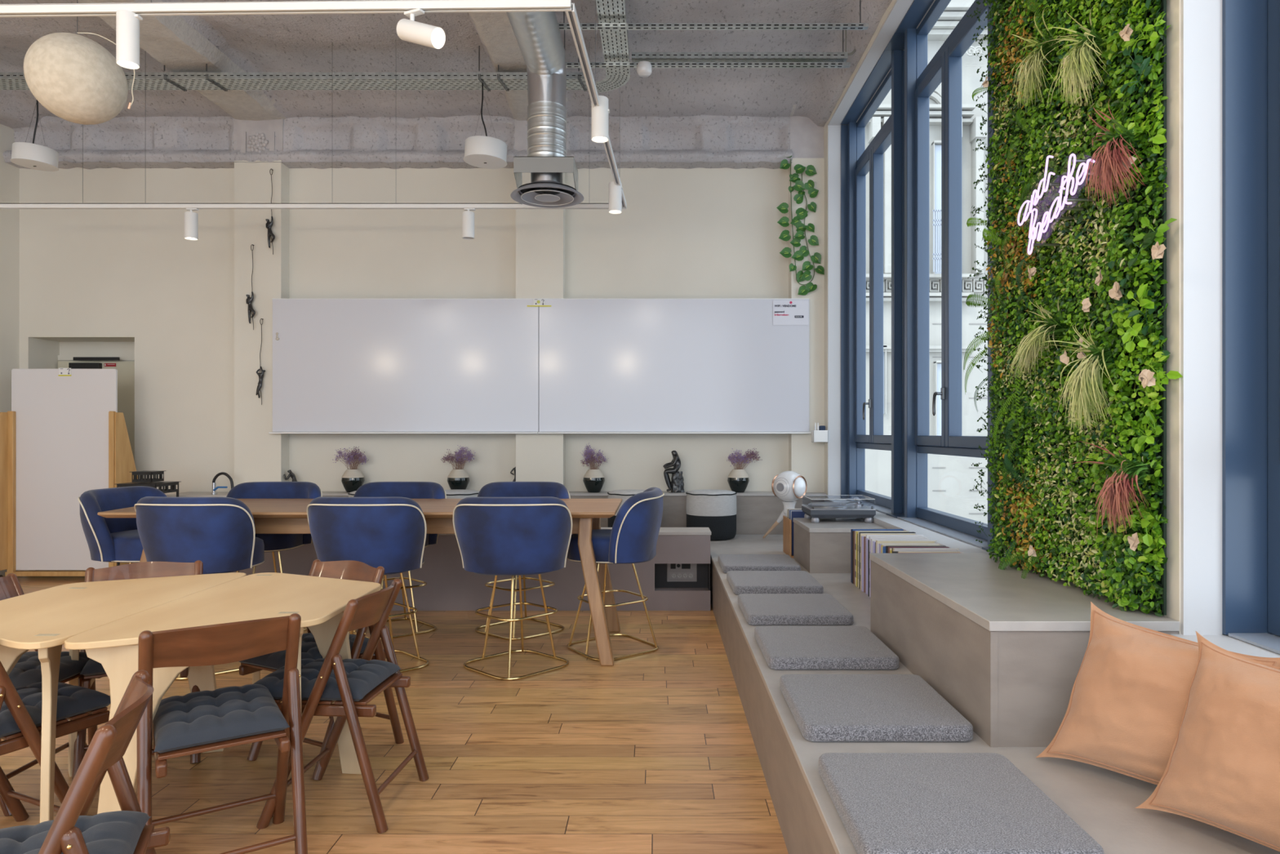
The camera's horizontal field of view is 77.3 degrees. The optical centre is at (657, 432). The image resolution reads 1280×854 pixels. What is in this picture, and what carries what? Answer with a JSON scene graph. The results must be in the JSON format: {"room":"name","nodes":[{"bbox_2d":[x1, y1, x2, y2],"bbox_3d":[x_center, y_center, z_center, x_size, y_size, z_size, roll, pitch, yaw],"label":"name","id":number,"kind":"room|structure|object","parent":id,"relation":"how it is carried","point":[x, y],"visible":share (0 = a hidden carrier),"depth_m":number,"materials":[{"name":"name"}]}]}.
{"room":"coworking space","nodes":[
{"label":"coworking space","id":0,"kind":"room"},
{"bbox_2d":[0,124,19,575],"bbox_3d":[-5.935,-0.905,1.395,0.250,4.350,11.790,0,0,0],"label":"wall","id":1,"kind":"structure","parent":0,"point":[9,174],"depth_m":7.17,"materials":[{"name":"beige paint"}]},
{"bbox_2d":[0,569,788,853],"bbox_3d":[-2.307,1.330,1.700,7.586,0.120,12.400,0,0,0],"label":"floor","id":2,"kind":"structure","parent":0,"point":[655,752],"depth_m":3.06,"materials":[{"name":"brown wood"}]},
{"bbox_2d":[0,573,102,816],"bbox_3d":[-2.323,0.904,2.850,0.486,0.746,0.421,0,0,0],"label":"folding chair","id":3,"kind":"object","parent":2,"relation":"on","point":[10,585],"visible":0.23,"depth_m":2.98,"materials":[{"name":"brown wood"}]},
{"bbox_2d":[8,651,89,687],"bbox_3d":[-2.268,0.839,2.850,0.410,0.064,0.338,0,0,0],"label":"seat pad","id":4,"kind":"object","parent":3,"relation":"on","point":[27,671],"visible":0.46,"depth_m":2.81,"materials":[{"name":"grey fabric"}]},
{"bbox_2d":[0,661,110,822],"bbox_3d":[-1.989,0.904,2.394,0.421,0.746,0.486,0,0,25],"label":"folding chair","id":5,"kind":"object","parent":2,"relation":"on","point":[29,735],"visible":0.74,"depth_m":2.38,"materials":[{"name":"brown wood"}]},
{"bbox_2d":[0,681,111,737],"bbox_3d":[-1.966,0.839,2.444,0.338,0.064,0.410,0,0,25],"label":"seat pad","id":6,"kind":"object","parent":5,"relation":"on","point":[72,700],"visible":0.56,"depth_m":2.46,"materials":[{"name":"grey fabric"}]},
{"bbox_2d":[0,368,137,577],"bbox_3d":[-5.100,0.358,6.888,1.254,1.823,0.403,0,0,-21],"label":"whiteboard","id":7,"kind":"object","parent":2,"relation":"on","point":[62,438],"depth_m":6.88,"materials":[{"name":"white"}]},
{"bbox_2d":[38,670,169,853],"bbox_3d":[-1.199,0.904,1.576,0.486,0.746,0.421,0,0,-24],"label":"folding chair","id":8,"kind":"object","parent":2,"relation":"on","point":[105,752],"visible":0.91,"depth_m":1.54,"materials":[{"name":"brown wood"}]},
{"bbox_2d":[0,810,151,853],"bbox_3d":[-1.249,0.839,1.553,0.410,0.064,0.338,0,0,-24],"label":"seat pad","id":9,"kind":"object","parent":8,"relation":"on","point":[118,832],"visible":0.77,"depth_m":1.63,"materials":[{"name":"grey fabric"}]},
{"bbox_2d":[77,485,167,564],"bbox_3d":[-3.041,0.801,4.783,0.581,0.938,0.619,0,0,-5],"label":"bar stool","id":10,"kind":"object","parent":2,"relation":"on","point":[111,540],"visible":0.44,"depth_m":4.53,"materials":[{"name":"blue fabric"}]},
{"bbox_2d":[0,572,246,822],"bbox_3d":[-1.972,0.925,2.763,0.595,0.691,1.109,0,0,0],"label":"table","id":11,"kind":"object","parent":2,"relation":"on","point":[43,620],"visible":0.7,"depth_m":2.59,"materials":[{"name":"brown wood"}]},
{"bbox_2d":[71,560,203,781],"bbox_3d":[-2.020,0.904,3.143,0.421,0.746,0.486,0,0,-28],"label":"folding chair","id":12,"kind":"object","parent":2,"relation":"on","point":[144,569],"visible":0.16,"depth_m":3.22,"materials":[{"name":"brown wood"}]},
{"bbox_2d":[79,658,106,675],"bbox_3d":[-1.995,0.839,3.095,0.338,0.064,0.410,0,0,-28],"label":"seat pad","id":13,"kind":"object","parent":12,"relation":"on","point":[92,667],"visible":0.05,"depth_m":2.87,"materials":[{"name":"grey fabric"}]},
{"bbox_2d":[116,481,178,565],"bbox_3d":[-4.162,0.840,6.550,0.334,0.860,0.334,0,0,0],"label":"side table","id":14,"kind":"object","parent":2,"relation":"on","point":[165,485],"visible":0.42,"depth_m":6.51,"materials":[{"name":"black metal"}]},
{"bbox_2d":[132,471,164,482],"bbox_3d":[-4.167,0.359,6.550,0.184,0.084,0.184,0,0,0],"label":"box","id":15,"kind":"object","parent":14,"relation":"on","point":[140,474],"visible":1,"depth_m":6.47,"materials":[{"name":"black metal"}]},
{"bbox_2d":[165,491,228,497],"bbox_3d":[-3.835,0.905,7.084,0.870,0.730,0.408,0,0,0],"label":"base cabinet","id":16,"kind":"object","parent":2,"relation":"on","point":[189,494],"visible":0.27,"depth_m":6.99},
{"bbox_2d":[133,496,264,679],"bbox_3d":[-2.462,0.801,4.347,0.619,0.938,0.581,0,0,-9],"label":"bar stool","id":17,"kind":"object","parent":2,"relation":"on","point":[219,532],"visible":0.67,"depth_m":4.11,"materials":[{"name":"blue fabric"}]},
{"bbox_2d":[136,613,307,853],"bbox_3d":[-1.295,0.904,2.366,0.421,0.746,0.486,0,0,-34],"label":"folding chair","id":18,"kind":"object","parent":2,"relation":"on","point":[233,642],"visible":0.6,"depth_m":2.27,"materials":[{"name":"brown wood"}]},
{"bbox_2d":[152,684,289,753],"bbox_3d":[-1.326,0.839,2.412,0.338,0.064,0.410,0,0,-34],"label":"seat pad","id":19,"kind":"object","parent":18,"relation":"on","point":[196,718],"visible":0.95,"depth_m":2.32,"materials":[{"name":"grey fabric"}]},
{"bbox_2d":[64,572,381,825],"bbox_3d":[-1.359,0.925,2.763,0.619,0.691,1.112,0,0,0],"label":"table","id":20,"kind":"object","parent":2,"relation":"on","point":[321,602],"visible":0.63,"depth_m":2.59,"materials":[{"name":"brown wood"}]},
{"bbox_2d":[226,481,322,631],"bbox_3d":[-2.511,0.801,5.185,0.619,0.938,0.581,0,0,-15],"label":"bar stool","id":21,"kind":"object","parent":2,"relation":"on","point":[273,543],"visible":0.3,"depth_m":5.32,"materials":[{"name":"blue fabric"}]},
{"bbox_2d":[239,559,404,780],"bbox_3d":[-1.329,0.904,3.169,0.421,0.746,0.486,0,0,28],"label":"folding chair","id":22,"kind":"object","parent":2,"relation":"on","point":[347,569],"visible":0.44,"depth_m":3.21,"materials":[{"name":"brown wood"}]},
{"bbox_2d":[238,632,368,669],"bbox_3d":[-1.355,0.839,3.121,0.338,0.064,0.410,0,0,28],"label":"seat pad","id":23,"kind":"object","parent":22,"relation":"on","point":[309,650],"visible":0.16,"depth_m":2.98,"materials":[{"name":"grey fabric"}]},
{"bbox_2d":[256,577,429,833],"bbox_3d":[-1.090,0.904,2.754,0.486,0.746,0.421,0,0,3],"label":"folding chair","id":24,"kind":"object","parent":2,"relation":"on","point":[375,607],"visible":0.8,"depth_m":2.59,"materials":[{"name":"brown wood"}]},
{"bbox_2d":[253,657,400,701],"bbox_3d":[-1.145,0.839,2.757,0.410,0.064,0.338,0,0,3],"label":"seat pad","id":25,"kind":"object","parent":24,"relation":"on","point":[363,676],"visible":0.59,"depth_m":2.69,"materials":[{"name":"grey fabric"}]},
{"bbox_2d":[97,498,622,666],"bbox_3d":[-1.670,0.853,4.809,2.880,0.835,0.922,0,0,0],"label":"table","id":26,"kind":"object","parent":2,"relation":"on","point":[270,516],"visible":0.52,"depth_m":4.50,"materials":[{"name":"brown wood"}]},
{"bbox_2d":[306,496,429,672],"bbox_3d":[-1.556,0.801,4.342,0.619,0.938,0.581,0,0,-10],"label":"bar stool","id":27,"kind":"object","parent":2,"relation":"on","point":[389,533],"visible":0.8,"depth_m":4.11,"materials":[{"name":"blue fabric"}]},
{"bbox_2d":[349,481,446,639],"bbox_3d":[-1.689,0.801,5.184,0.619,0.938,0.581,0,0,-11],"label":"bar stool","id":28,"kind":"object","parent":2,"relation":"on","point":[411,490],"visible":0.35,"depth_m":5.35,"materials":[{"name":"blue fabric"}]},
{"bbox_2d":[228,527,711,610],"bbox_3d":[-1.486,0.990,5.843,3.739,0.561,0.285,0,0,0],"label":"bench","id":29,"kind":"object","parent":2,"relation":"on","point":[449,586],"visible":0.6,"depth_m":5.70,"materials":[{"name":"grey"}]},
{"bbox_2d":[666,563,697,582],"bbox_3d":[0.178,1.005,5.815,0.218,0.160,0.016,0,0,0],"label":"panel","id":30,"kind":"object","parent":29,"relation":"attached to","point":[676,572],"visible":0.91,"depth_m":5.82,"materials":[{"name":"grey"}]},
{"bbox_2d":[453,496,572,679],"bbox_3d":[-0.790,0.801,4.340,0.619,0.938,0.581,0,0,-14],"label":"bar stool","id":31,"kind":"object","parent":2,"relation":"on","point":[495,536],"visible":1,"depth_m":4.12,"materials":[{"name":"blue fabric"}]},
{"bbox_2d":[475,481,570,639],"bbox_3d":[-0.865,0.801,5.184,0.619,0.938,0.581,0,0,-13],"label":"bar stool","id":32,"kind":"object","parent":2,"relation":"on","point":[497,489],"visible":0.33,"depth_m":5.34,"materials":[{"name":"blue fabric"}]},
{"bbox_2d":[321,491,826,534],"bbox_3d":[-0.933,0.902,6.639,4.834,0.735,1.298,0,0,0],"label":"wall ledge","id":33,"kind":"object","parent":2,"relation":"on","point":[757,512],"visible":0.13,"depth_m":7.04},
{"bbox_2d":[332,446,367,492],"bbox_3d":[-2.737,0.329,7.170,0.279,0.410,0.196,0,0,21],"label":"flower vase","id":34,"kind":"object","parent":33,"relation":"on","point":[352,479],"visible":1,"depth_m":7.13,"materials":[{"name":"black ceramic"}]},
{"bbox_2d":[440,444,475,489],"bbox_3d":[-1.777,0.323,7.162,0.280,0.423,0.196,0,0,33],"label":"flower vase","id":35,"kind":"object","parent":33,"relation":"on","point":[458,478],"visible":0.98,"depth_m":7.13,"materials":[{"name":"black ceramic"}]},
{"bbox_2d":[444,489,479,498],"bbox_3d":[-1.714,0.692,6.790,0.434,0.404,0.434,0,0,-8],"label":"woven pouf","id":36,"kind":"object","parent":33,"relation":"on","point":[451,494],"visible":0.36,"depth_m":6.64,"materials":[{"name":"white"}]},
{"bbox_2d":[580,442,607,492],"bbox_3d":[-0.566,0.313,7.169,0.198,0.442,0.204,0,0,42],"label":"flower vase","id":37,"kind":"object","parent":33,"relation":"on","point":[593,479],"visible":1,"depth_m":7.12,"materials":[{"name":"black ceramic"}]},
{"bbox_2d":[607,489,644,527],"bbox_3d":[-0.208,0.692,6.790,0.434,0.404,0.434,0,0,-31],"label":"woven pouf","id":38,"kind":"object","parent":33,"relation":"on","point":[624,495],"visible":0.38,"depth_m":6.65,"materials":[{"name":"black"}]},
{"bbox_2d":[662,450,684,492],"bbox_3d":[0.147,0.347,7.161,0.187,0.373,0.138,0,0,-3],"label":"sculpture","id":39,"kind":"object","parent":33,"relation":"on","point":[676,484],"visible":1,"depth_m":7.12,"materials":[{"name":"black metal"}]},
{"bbox_2d":[726,448,759,492],"bbox_3d":[0.781,0.336,7.165,0.311,0.396,0.196,0,0,0],"label":"flower vase","id":40,"kind":"object","parent":33,"relation":"on","point":[738,479],"visible":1,"depth_m":7.12,"materials":[{"name":"black ceramic"}]},
{"bbox_2d":[566,487,664,661],"bbox_3d":[-0.241,0.801,4.696,0.581,0.938,0.619,0,0,-4],"label":"bar stool","id":41,"kind":"object","parent":2,"relation":"on","point":[633,537],"visible":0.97,"depth_m":4.49,"materials":[{"name":"blue fabric"}]},
{"bbox_2d":[710,534,1279,853],"bbox_3d":[0.937,0.943,3.615,1.098,0.655,6.830,0,0,0],"label":"window bench","id":42,"kind":"object","parent":2,"relation":"on","point":[1103,802],"visible":0.14,"depth_m":2.25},
{"bbox_2d":[685,489,737,540],"bbox_3d":[0.457,0.692,6.790,0.434,0.404,0.434,0,0,0],"label":"woven pouf","id":43,"kind":"object","parent":42,"relation":"on","point":[713,509],"visible":0.93,"depth_m":6.61,"materials":[{"name":"black"}]},
{"bbox_2d":[717,554,800,573],"bbox_3d":[0.666,0.870,5.321,0.495,0.048,0.510,0,0,0],"label":"bench cushion","id":44,"kind":"object","parent":42,"relation":"on","point":[727,562],"visible":0.9,"depth_m":5.19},
{"bbox_2d":[726,570,823,595],"bbox_3d":[0.670,0.870,4.655,0.495,0.048,0.510,0,0,0],"label":"bench cushion","id":45,"kind":"object","parent":42,"relation":"on","point":[740,582],"visible":0.93,"depth_m":4.51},
{"bbox_2d":[762,471,807,537],"bbox_3d":[1.026,0.605,6.621,0.262,0.582,0.418,0,0,-35],"label":"speaker","id":46,"kind":"object","parent":42,"relation":"on","point":[789,486],"visible":0.91,"depth_m":6.48},
{"bbox_2d":[782,515,793,557],"bbox_3d":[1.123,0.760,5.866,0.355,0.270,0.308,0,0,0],"label":"book","id":47,"kind":"object","parent":42,"relation":"on","point":[787,522],"visible":0.38,"depth_m":5.82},
{"bbox_2d":[737,593,853,625],"bbox_3d":[0.666,0.870,3.957,0.495,0.048,0.510,0,0,0],"label":"bench cushion","id":48,"kind":"object","parent":42,"relation":"on","point":[757,609],"visible":1,"depth_m":3.81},
{"bbox_2d":[754,626,899,670],"bbox_3d":[0.669,0.870,3.261,0.495,0.048,0.510,0,0,0],"label":"bench cushion","id":49,"kind":"object","parent":42,"relation":"on","point":[782,647],"visible":1,"depth_m":3.15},
{"bbox_2d":[792,517,885,573],"bbox_3d":[1.209,0.751,5.393,0.488,0.287,0.614,0,0,0],"label":"storage box","id":50,"kind":"object","parent":42,"relation":"on","point":[824,546],"visible":0.77,"depth_m":5.09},
{"bbox_2d":[801,494,875,522],"bbox_3d":[1.247,0.527,5.541,0.440,0.160,0.332,0,0,0],"label":"turntable","id":51,"kind":"object","parent":50,"relation":"on","point":[815,511],"visible":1,"depth_m":5.39,"materials":[{"name":"grey plastic"}]},
{"bbox_2d":[779,674,973,742],"bbox_3d":[0.672,0.870,2.560,0.495,0.048,0.510,0,0,0],"label":"bench cushion","id":52,"kind":"object","parent":42,"relation":"on","point":[824,708],"visible":1,"depth_m":2.45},
{"bbox_2d":[875,540,937,553],"bbox_3d":[1.316,0.733,4.235,0.316,0.322,0.030,0,0,0],"label":"record sleeve","id":53,"kind":"object","parent":42,"relation":"on","point":[877,541],"visible":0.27,"depth_m":4.22,"materials":[{"name":"beige"}]},
{"bbox_2d":[818,752,1104,853],"bbox_3d":[0.669,0.870,1.870,0.495,0.048,0.510,0,0,0],"label":"bench cushion","id":54,"kind":"object","parent":42,"relation":"on","point":[885,802],"visible":1,"depth_m":1.81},
{"bbox_2d":[869,553,1179,746],"bbox_3d":[1.212,0.716,2.914,0.540,0.359,1.286,0,0,0],"label":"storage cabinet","id":55,"kind":"object","parent":42,"relation":"on","point":[1006,650],"visible":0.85,"depth_m":2.47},
{"bbox_2d":[1035,601,1279,785],"bbox_3d":[1.254,0.680,1.989,0.199,0.422,0.568,0,0,-30],"label":"linen pillow","id":56,"kind":"object","parent":42,"relation":"on","point":[1124,714],"visible":0.61,"depth_m":2.00,"materials":[{"name":"brown fabric"}]},
{"bbox_2d":[1135,631,1279,851],"bbox_3d":[1.306,0.677,1.637,0.194,0.417,0.600,0,0,-24],"label":"linen pillow","id":57,"kind":"object","parent":42,"relation":"on","point":[1222,771],"visible":1,"depth_m":1.70,"materials":[{"name":"brown fabric"}]},
{"bbox_2d":[19,167,788,570],"bbox_3d":[-2.105,-0.905,7.540,7.810,4.350,0.500,0,0,0],"label":"wall","id":58,"kind":"structure","parent":0,"point":[93,282],"depth_m":7.29,"materials":[{"name":"beige paint"}]},
{"bbox_2d":[57,355,134,461],"bbox_3d":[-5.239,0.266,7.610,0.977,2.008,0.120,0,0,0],"label":"refrigerator","id":59,"kind":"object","parent":58,"relation":"in","point":[126,369],"depth_m":7.62,"materials":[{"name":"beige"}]},
{"bbox_2d":[233,118,284,152],"bbox_3d":[-3.562,-2.688,7.205,0.438,0.485,0.171,0,0,0],"label":"ceiling beam","id":60,"kind":"structure","parent":58,"relation":"attached to","point":[249,135],"depth_m":7.14,"materials":[{"name":"grey paint"}]},
{"bbox_2d":[234,160,288,486],"bbox_3d":[-3.562,-0.588,7.217,0.418,3.715,0.166,0,0,0],"label":"column","id":61,"kind":"structure","parent":58,"relation":"attached to","point":[260,455],"depth_m":7.13,"materials":[{"name":"beige paint"}]},
{"bbox_2d":[245,244,255,329],"bbox_3d":[-3.603,-1.290,7.105,0.093,0.761,0.060,0,0,0],"label":"figurine","id":62,"kind":"object","parent":61,"relation":"attached to","point":[249,300],"visible":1,"depth_m":7.09,"materials":[{"name":"black metal"}]},
{"bbox_2d":[255,318,265,404],"bbox_3d":[-3.520,-0.629,7.103,0.076,0.768,0.052,0,0,-27],"label":"figurine","id":63,"kind":"object","parent":61,"relation":"attached to","point":[260,375],"visible":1,"depth_m":7.09,"materials":[{"name":"black metal"}]},
{"bbox_2d":[265,168,275,254],"bbox_3d":[-3.429,-1.960,7.105,0.093,0.763,0.060,0,0,0],"label":"figurine","id":64,"kind":"object","parent":61,"relation":"attached to","point":[268,224],"visible":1,"depth_m":7.09,"materials":[{"name":"black metal"}]},
{"bbox_2d":[2,115,792,168],"bbox_3d":[-2.305,-2.650,7.189,7.010,0.510,0.202,0,0,0],"label":"ceiling beam","id":65,"kind":"structure","parent":58,"relation":"attached to","point":[704,141],"depth_m":7.17,"materials":[{"name":"concrete"}]},
{"bbox_2d":[515,119,527,151],"bbox_3d":[-1.051,-2.688,7.217,0.442,0.485,0.146,0,0,0],"label":"ceiling beam","id":66,"kind":"structure","parent":58,"relation":"attached to","point":[521,129],"depth_m":7.14,"materials":[{"name":"grey paint"}]},
{"bbox_2d":[515,172,564,485],"bbox_3d":[-1.051,-0.588,7.217,0.422,3.715,0.166,0,0,0],"label":"column","id":67,"kind":"structure","parent":58,"relation":"attached to","point":[540,233],"depth_m":7.13,"materials":[{"name":"beige paint"}]},
{"bbox_2d":[268,297,538,433],"bbox_3d":[-2.239,-0.589,7.090,2.368,1.199,0.083,0,0,0],"label":"whiteboard","id":68,"kind":"object","parent":67,"relation":"attached to","point":[340,365],"visible":0.94,"depth_m":7.10,"materials":[{"name":"white"}]},
{"bbox_2d":[527,297,811,433],"bbox_3d":[0.099,-0.589,7.090,2.509,1.199,0.083,0,0,0],"label":"whiteboard","id":69,"kind":"object","parent":67,"relation":"attached to","point":[606,365],"depth_m":7.10,"materials":[{"name":"white"}]},
{"bbox_2d":[773,300,808,324],"bbox_3d":[1.181,-1.060,7.094,0.314,0.217,0.004,0,0,0],"label":"sheet","id":70,"kind":"object","parent":69,"relation":"attached to","point":[784,312],"visible":1,"depth_m":7.09,"materials":[{"name":"paper"}]},
{"bbox_2d":[788,158,824,492],"bbox_3d":[1.340,-0.588,7.217,0.292,3.715,0.166,0,0,0],"label":"column","id":71,"kind":"structure","parent":58,"relation":"attached to","point":[806,457],"depth_m":7.13,"materials":[{"name":"beige paint"}]},
{"bbox_2d":[776,155,824,295],"bbox_3d":[1.267,-1.851,7.091,0.426,1.272,0.069,0,0,0],"label":"ivy","id":72,"kind":"object","parent":71,"relation":"hanging from","point":[802,213],"visible":1,"depth_m":7.09,"materials":[{"name":"green"}]},
{"bbox_2d":[790,115,823,158],"bbox_3d":[1.340,-2.688,7.217,0.312,0.485,0.146,0,0,0],"label":"ceiling beam","id":73,"kind":"structure","parent":58,"relation":"attached to","point":[806,141],"depth_m":7.14,"materials":[{"name":"grey paint"}]},
{"bbox_2d":[0,0,892,128],"bbox_3d":[-2.100,-2.972,1.650,8.000,0.515,12.300,0,0,0],"label":"ceiling","id":74,"kind":"structure","parent":0,"point":[361,42],"depth_m":6.19,"materials":[{"name":"concrete"}]},
{"bbox_2d":[23,0,135,124],"bbox_3d":[-2.862,-2.231,3.950,0.416,1.397,0.416,0,0,-44],"label":"globe pendant","id":75,"kind":"object","parent":74,"relation":"hanging from","point":[77,79],"visible":0.98,"depth_m":3.82,"materials":[{"name":"fabric"}]},
{"bbox_2d":[0,0,571,17],"bbox_3d":[-1.548,-2.321,3.230,2.406,1.258,0.035,0,0,1],"label":"track","id":76,"kind":"object","parent":74,"relation":"hanging from","point":[334,6],"visible":1,"depth_m":3.22,"materials":[{"name":"metal"}]},
{"bbox_2d":[115,9,142,69],"bbox_3d":[-2.144,-1.595,3.250,0.090,0.205,0.080,0,0,0],"label":"track spotlight","id":77,"kind":"object","parent":76,"relation":"attached to","point":[127,22],"visible":1,"depth_m":3.22,"materials":[{"name":"white paint"}]},
{"bbox_2d":[396,7,445,48],"bbox_3d":[-0.946,-1.607,3.202,0.204,0.169,0.080,0,0,24],"label":"track spotlight","id":78,"kind":"object","parent":76,"relation":"attached to","point":[411,30],"visible":1,"depth_m":3.18,"materials":[{"name":"white paint"}]},
{"bbox_2d":[0,45,587,91],"bbox_3d":[-3.110,-2.804,6.184,5.180,0.252,0.238,0,0,0],"label":"cable tray","id":79,"kind":"object","parent":74,"relation":"hanging from","point":[184,81],"visible":0.76,"depth_m":6.12,"materials":[{"name":"metal"}]},
{"bbox_2d":[9,99,58,171],"bbox_3d":[-4.821,-2.365,6.200,0.299,0.612,0.299,0,0,0],"label":"speaker","id":80,"kind":"object","parent":79,"relation":"hanging from","point":[29,155],"visible":0.95,"depth_m":6.12},
{"bbox_2d":[462,83,506,168],"bbox_3d":[-1.316,-2.389,6.120,0.329,0.663,0.329,0,0,0],"label":"speaker","id":81,"kind":"object","parent":79,"relation":"hanging from","point":[480,151],"visible":1,"depth_m":6.02},
{"bbox_2d":[0,124,626,208],"bbox_3d":[-2.617,-2.321,6.050,4.766,1.258,0.035,0,0,0],"label":"track","id":82,"kind":"object","parent":74,"relation":"hanging from","point":[2,206],"visible":0.89,"depth_m":6.03,"materials":[{"name":"metal"}]},
{"bbox_2d":[184,208,199,239],"bbox_3d":[-3.521,-1.577,6.050,0.095,0.229,0.090,0,0,0],"label":"track spotlight","id":83,"kind":"object","parent":82,"relation":"attached to","point":[191,219],"visible":1,"depth_m":6.02,"materials":[{"name":"white paint"}]},
{"bbox_2d":[462,208,475,239],"bbox_3d":[-1.426,-1.579,6.050,0.095,0.225,0.090,0,0,0],"label":"track spotlight","id":84,"kind":"object","parent":82,"relation":"attached to","point":[468,217],"visible":1,"depth_m":6.01,"materials":[{"name":"white paint"}]},
{"bbox_2d":[565,0,626,207],"bbox_3d":[-0.301,-2.321,4.626,0.035,1.258,2.814,0,0,2],"label":"track","id":85,"kind":"object","parent":74,"relation":"hanging from","point":[572,17],"visible":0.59,"depth_m":3.81,"materials":[{"name":"metal"}]},
{"bbox_2d":[591,95,609,142],"bbox_3d":[-0.299,-1.643,4.200,0.095,0.215,0.090,0,0,0],"label":"track spotlight","id":86,"kind":"object","parent":85,"relation":"attached to","point":[599,114],"visible":0.89,"depth_m":4.16,"materials":[{"name":"white paint"}]},
{"bbox_2d":[608,181,622,213],"bbox_3d":[-0.288,-1.619,5.520,0.095,0.200,0.090,0,0,0],"label":"track spotlight","id":87,"kind":"object","parent":85,"relation":"attached to","point":[615,190],"visible":0.91,"depth_m":5.48,"materials":[{"name":"white paint"}]},
{"bbox_2d":[564,29,850,67],"bbox_3d":[0.335,-2.784,5.779,2.110,0.291,0.041,0,0,0],"label":"support rail","id":88,"kind":"object","parent":74,"relation":"hanging from","point":[568,64],"visible":0.91,"depth_m":5.76,"materials":[{"name":"metal"}]},
{"bbox_2d":[636,61,652,77],"bbox_3d":[-0.094,-2.619,5.780,0.112,0.078,0.112,0,0,0],"label":"smoke detector","id":89,"kind":"object","parent":88,"relation":"attached to","point":[644,68],"visible":1,"depth_m":5.74,"materials":[{"name":"white plastic"}]},
{"bbox_2d":[631,29,856,62],"bbox_3d":[0.643,-2.807,5.782,1.656,0.246,0.077,0,0,0],"label":"cable tray","id":90,"kind":"object","parent":88,"relation":"on","point":[636,56],"visible":0.91,"depth_m":5.75,"materials":[{"name":"metal"}]},
{"bbox_2d":[557,0,868,29],"bbox_3d":[0.357,-2.784,5.229,2.035,0.291,0.041,0,0,0],"label":"support rail","id":91,"kind":"object","parent":74,"relation":"hanging from","point":[563,25],"visible":0.94,"depth_m":5.21,"materials":[{"name":"metal"}]},
{"bbox_2d":[506,11,583,207],"bbox_3d":[-0.803,-2.110,4.128,0.492,1.058,3.059,0,0,3],"label":"air duct","id":92,"kind":"object","parent":91,"relation":"hanging from","point":[537,34],"visible":0.95,"depth_m":5.29,"materials":[{"name":"silver metal"}]},
{"bbox_2d":[510,180,583,207],"bbox_3d":[-0.743,-1.625,5.410,0.492,0.089,0.492,0,0,0],"label":"diffuser","id":93,"kind":"object","parent":92,"relation":"attached to","point":[540,193],"depth_m":5.42,"materials":[{"name":"black"}]},
{"bbox_2d":[595,0,630,92],"bbox_3d":[-0.367,-2.714,4.832,0.326,0.051,3.025,0,0,0],"label":"cable tray","id":94,"kind":"object","parent":91,"relation":"on","point":[615,42],"visible":0.81,"depth_m":5.54,"materials":[{"name":"metal"}]},
{"bbox_2d":[823,0,1222,634],"bbox_3d":[1.643,-0.905,1.395,0.314,4.350,11.790,0,0,0],"label":"wall","id":95,"kind":"structure","parent":0,"point":[1173,6],"depth_m":2.31,"materials":[{"name":"beige paint"}]},
{"bbox_2d":[811,430,827,442],"bbox_3d":[1.421,0.034,7.010,0.126,0.105,0.100,0,0,0],"label":"box","id":96,"kind":"object","parent":95,"relation":"attached to","point":[817,436],"visible":1,"depth_m":6.96,"materials":[{"name":"white paint"}]},
{"bbox_2d":[840,49,904,514],"bbox_3d":[1.690,-1.060,6.280,0.200,3.265,1.360,0,0,0],"label":"window","id":97,"kind":"structure","parent":95,"relation":"in","point":[860,161],"depth_m":6.31,"materials":[{"name":"blue metal"}]},
{"bbox_2d":[824,0,997,554],"bbox_3d":[1.630,-1.039,5.250,0.340,3.308,3.500,0,0,0],"label":"window casing","id":98,"kind":"structure","parent":95,"relation":"attached to","point":[900,7],"depth_m":6.99,"materials":[{"name":"white paint"}]},
{"bbox_2d":[895,0,996,547],"bbox_3d":[1.690,-1.060,4.655,0.200,3.265,1.410,0,0,0],"label":"window","id":99,"kind":"structure","parent":95,"relation":"in","point":[922,79],"depth_m":4.99,"materials":[{"name":"blue metal"}]},
{"bbox_2d":[840,0,1274,635],"bbox_3d":[1.695,-1.059,4.622,0.210,3.266,4.733,0,0,0],"label":"window frame","id":100,"kind":"structure","parent":95,"relation":"attached to","point":[1244,22],"depth_m":2.25,"materials":[{"name":"blue paint"}]},
{"bbox_2d":[963,0,1182,616],"bbox_3d":[1.357,-1.149,2.855,0.262,3.850,1.409,0,0,0],"label":"wall","id":101,"kind":"structure","parent":95,"relation":"attached to","point":[1080,477],"depth_m":2.64,"materials":[{"name":"green"}]},
{"bbox_2d":[1017,153,1112,254],"bbox_3d":[1.343,-0.782,2.667,0.094,0.327,0.569,0,0,0],"label":"sign","id":102,"kind":"object","parent":101,"relation":"attached to","point":[1048,218],"visible":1,"depth_m":2.66,"materials":[{"name":"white plastic"}]},
{"bbox_2d":[1170,0,1279,657],"bbox_3d":[1.630,-1.039,0.540,0.340,3.308,3.480,0,0,0],"label":"window casing","id":103,"kind":"structure","parent":95,"relation":"attached to","point":[1201,20],"depth_m":2.27,"materials":[{"name":"white paint"}]},
{"bbox_2d":[1228,0,1279,653],"bbox_3d":[1.690,-1.060,0.827,0.200,3.265,2.853,0,0,0],"label":"window","id":104,"kind":"structure","parent":95,"relation":"in","point":[1266,641],"depth_m":2.22,"materials":[{"name":"blue metal"}]},
{"label":"outside","id":105,"kind":"structure","parent":0,"visible":0},
{"bbox_2d":[865,0,987,524],"bbox_3d":[8.950,-2.230,4.250,14.100,15.000,20.500,0,0,0],"label":"stone building","id":106,"kind":"structure","parent":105,"point":[950,478],"depth_m":14.00,"materials":[{"name":"white stone"}]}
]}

